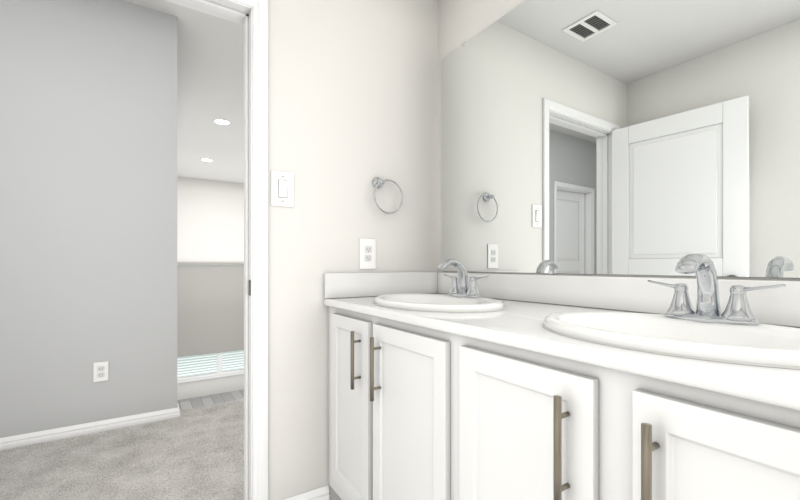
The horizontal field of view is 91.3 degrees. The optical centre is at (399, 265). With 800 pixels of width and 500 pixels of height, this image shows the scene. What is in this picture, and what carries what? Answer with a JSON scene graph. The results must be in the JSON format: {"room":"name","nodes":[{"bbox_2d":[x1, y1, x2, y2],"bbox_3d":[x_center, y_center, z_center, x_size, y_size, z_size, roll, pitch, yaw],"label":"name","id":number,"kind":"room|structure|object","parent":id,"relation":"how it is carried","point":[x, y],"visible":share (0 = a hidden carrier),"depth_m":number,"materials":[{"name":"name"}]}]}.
{"room":"bathroom","nodes":[
{"label":"bathroom","id":0,"kind":"room"},
{"bbox_2d":[0,0,176,437],"bbox_3d":[-2.402,-0.324,2.159,2.034,2.740,0.120,0,0,-33],"label":"wall","id":1,"kind":"structure","parent":0,"point":[88,183],"depth_m":2.40,"materials":[{"name":"paint"}]},
{"bbox_2d":[0,405,179,449],"bbox_3d":[-2.332,1.006,2.124,1.987,0.080,0.016,0,0,-33],"label":"baseboard","id":2,"kind":"structure","parent":1,"relation":"attached to","point":[14,441],"depth_m":2.39,"materials":[{"name":"white paint"}]},
{"bbox_2d":[93,361,108,381],"bbox_3d":[-1.861,0.661,2.434,0.075,0.120,0.009,0,0,-33],"label":"outlet","id":3,"kind":"object","parent":1,"relation":"attached to","point":[100,371],"visible":1,"depth_m":2.43,"materials":[{"name":"white plastic"}]},
{"bbox_2d":[0,399,243,499],"bbox_3d":[-1.834,1.089,1.714,5.800,0.115,1.495,0,0,-33],"label":"floor","id":4,"kind":"structure","parent":0,"point":[197,453],"depth_m":2.04,"materials":[{"name":"grey carpet"}]},
{"bbox_2d":[123,0,243,183],"bbox_3d":[-3.331,-1.744,4.012,6.040,0.100,6.980,0,0,-33],"label":"ceiling","id":5,"kind":"structure","parent":0,"point":[210,68],"depth_m":3.85,"materials":[{"name":"paint"}]},
{"bbox_2d":[200,158,212,161],"bbox_3d":[-3.100,-1.690,6.275,0.190,0.006,0.190,0,0,-33],"label":"recessed light","id":6,"kind":"object","parent":5,"relation":"in","point":[206,160],"visible":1,"depth_m":6.29,"materials":[{"name":"white plastic"}]},
{"bbox_2d":[213,119,230,124],"bbox_3d":[-2.099,-1.690,4.612,0.190,0.006,0.190,0,0,-33],"label":"recessed light","id":7,"kind":"object","parent":5,"relation":"in","point":[221,121],"visible":1,"depth_m":4.62,"materials":[{"name":"white plastic"}]},
{"bbox_2d":[177,389,243,409],"bbox_3d":[-2.214,2.616,5.561,2.236,0.100,5.365,0,0,-33],"label":"floor","id":8,"kind":"structure","parent":0,"point":[194,402],"depth_m":7.49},
{"bbox_2d":[177,372,243,399],"bbox_3d":[-3.646,2.436,7.901,1.820,0.460,0.120,0,0,-33],"label":"wall","id":9,"kind":"structure","parent":0,"point":[193,389],"depth_m":7.75,"materials":[{"name":"beige paint"}]},
{"bbox_2d":[177,265,243,383],"bbox_3d":[-3.630,1.094,7.876,1.860,2.294,0.120,0,0,-33],"label":"window","id":10,"kind":"structure","parent":9,"relation":"in","point":[220,372],"depth_m":7.80,"materials":[{"name":"white plastic"}]},
{"bbox_2d":[177,263,243,356],"bbox_3d":[-3.598,0.848,7.827,2.000,1.803,0.053,0,0,-33],"label":"half wall","id":11,"kind":"structure","parent":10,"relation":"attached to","point":[210,309],"depth_m":7.74,"materials":[{"name":"grey paint"}]},
{"bbox_2d":[177,265,243,376],"bbox_3d":[-3.655,1.076,7.913,1.720,2.160,0.010,0,0,-33],"label":"window blind","id":12,"kind":"object","parent":10,"relation":"attached to","point":[210,362],"depth_m":7.79,"materials":[{"name":"white plastic"}]},
{"bbox_2d":[177,177,243,262],"bbox_3d":[-3.646,-0.874,7.901,1.820,1.640,0.120,0,0,-33],"label":"wall","id":13,"kind":"structure","parent":0,"point":[210,221],"depth_m":7.75,"materials":[{"name":"beige paint"}]},
{"bbox_2d":[269,0,437,499],"bbox_3d":[0.275,-0.324,2.123,2.060,2.740,0.123,0,0,-33],"label":"wall","id":14,"kind":"structure","parent":0,"point":[353,98],"depth_m":1.67,"materials":[{"name":"beige paint"}]},
{"bbox_2d":[271,170,293,206],"bbox_3d":[-0.466,-0.305,1.557,0.090,0.140,0.015,0,0,-33],"label":"light switch","id":15,"kind":"object","parent":14,"relation":"attached to","point":[282,189],"visible":1,"depth_m":1.55,"materials":[{"name":"white plastic"}]},
{"bbox_2d":[283,485,328,499],"bbox_3d":[-0.409,0.991,1.595,0.252,0.110,0.015,0,0,-33],"label":"baseboard","id":16,"kind":"structure","parent":14,"relation":"attached to","point":[321,493],"depth_m":1.61,"materials":[{"name":"white paint"}]},
{"bbox_2d":[360,238,375,268],"bbox_3d":[-0.145,-0.053,1.770,0.083,0.138,0.009,0,0,-33],"label":"outlet","id":17,"kind":"object","parent":14,"relation":"attached to","point":[367,253],"visible":1,"depth_m":1.77,"materials":[{"name":"white plastic"}]},
{"bbox_2d":[324,273,435,296],"bbox_3d":[-0.068,0.086,1.810,0.596,0.108,0.019,0,0,-33],"label":"backsplash","id":18,"kind":"structure","parent":14,"relation":"attached to","point":[335,284],"depth_m":1.77,"materials":[{"name":"white stone"}]},
{"bbox_2d":[372,177,402,213],"bbox_3d":[-0.061,-0.321,1.796,0.158,0.171,0.058,0,0,-33],"label":"towel ring","id":19,"kind":"object","parent":14,"relation":"attached to","point":[377,182],"visible":1,"depth_m":1.78,"materials":[{"name":"silver metal"}]},
{"bbox_2d":[438,0,799,280],"bbox_3d":[1.108,-0.324,0.705,0.120,2.740,3.410,0,0,-33],"label":"wall","id":20,"kind":"structure","parent":0,"point":[460,22],"depth_m":1.85,"materials":[{"name":"beige paint"}]},
{"bbox_2d":[436,273,799,324],"bbox_3d":[0.659,0.087,1.261,0.019,0.105,1.733,0,0,-33],"label":"backsplash","id":21,"kind":"structure","parent":20,"relation":"attached to","point":[769,302],"depth_m":1.13,"materials":[{"name":"white stone"}]},
{"bbox_2d":[442,0,799,277],"bbox_3d":[0.666,-0.505,1.262,0.008,1.077,1.667,0,0,-33],"label":"vanity mirror","id":22,"kind":"object","parent":20,"relation":"attached to","point":[642,137],"visible":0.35,"depth_m":1.21,"materials":[{"name":"clear glass"}]},
{"bbox_3d":[0.275,1.096,0.161,2.109,0.100,3.410,0,0,-33],"label":"floor","id":23,"kind":"structure","parent":0,"visible":0},
{"bbox_2d":[325,305,799,499],"bbox_3d":[0.388,0.609,1.097,0.652,0.874,1.714,0,0,-33],"label":"bathroom vanity","id":24,"kind":"object","parent":23,"relation":"on","point":[462,384],"depth_m":0.79,"materials":[{"name":"white paint"}]},
{"bbox_2d":[324,293,799,400],"bbox_3d":[0.407,0.153,1.097,0.620,0.033,1.734,0,0,-33],"label":"countertop","id":25,"kind":"structure","parent":24,"relation":"on","point":[750,356],"depth_m":0.78,"materials":[{"name":"white stone"}]},
{"bbox_2d":[373,293,504,344],"bbox_3d":[0.126,0.197,1.419,0.400,0.158,0.550,0,0,-33],"label":"sink","id":26,"kind":"object","parent":25,"relation":"in","point":[450,304],"depth_m":1.28,"materials":[{"name":"ceramic"}]},
{"bbox_2d":[437,258,488,298],"bbox_3d":[0.207,0.047,1.472,0.148,0.147,0.243,0,0,-33],"label":"faucet","id":27,"kind":"object","parent":25,"relation":"on","point":[462,289],"depth_m":1.47,"materials":[{"name":"silver metal"}]},
{"bbox_2d":[543,311,799,419],"bbox_3d":[0.549,0.197,0.770,0.400,0.158,0.550,0,0,-33],"label":"sink","id":28,"kind":"object","parent":25,"relation":"in","point":[745,344],"depth_m":0.74,"materials":[{"name":"ceramic"}]},
{"bbox_2d":[647,253,786,326],"bbox_3d":[0.630,0.047,0.822,0.148,0.147,0.243,0,0,-33],"label":"faucet","id":29,"kind":"object","parent":25,"relation":"on","point":[737,312],"depth_m":0.83,"materials":[{"name":"silver metal"}]},
{"bbox_3d":[-0.923,-1.349,1.342,0.800,0.690,0.123,0,0,-33],"label":"wall","id":30,"kind":"structure","parent":0,"visible":0},
{"bbox_2d":[165,0,268,499],"bbox_3d":[-0.923,-0.001,1.342,0.886,2.093,0.159,0,0,-33],"label":"door frame","id":31,"kind":"structure","parent":30,"relation":"attached to","point":[260,249],"depth_m":1.50,"materials":[{"name":"white paint"}]},
{"bbox_2d":[249,280,250,295],"bbox_3d":[-0.582,0.086,1.515,0.002,0.060,0.028,0,0,-33],"label":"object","id":32,"kind":"structure","parent":31,"relation":"attached to","point":[250,287],"depth_m":1.50,"materials":[{"name":"grey metal"}]}
]}

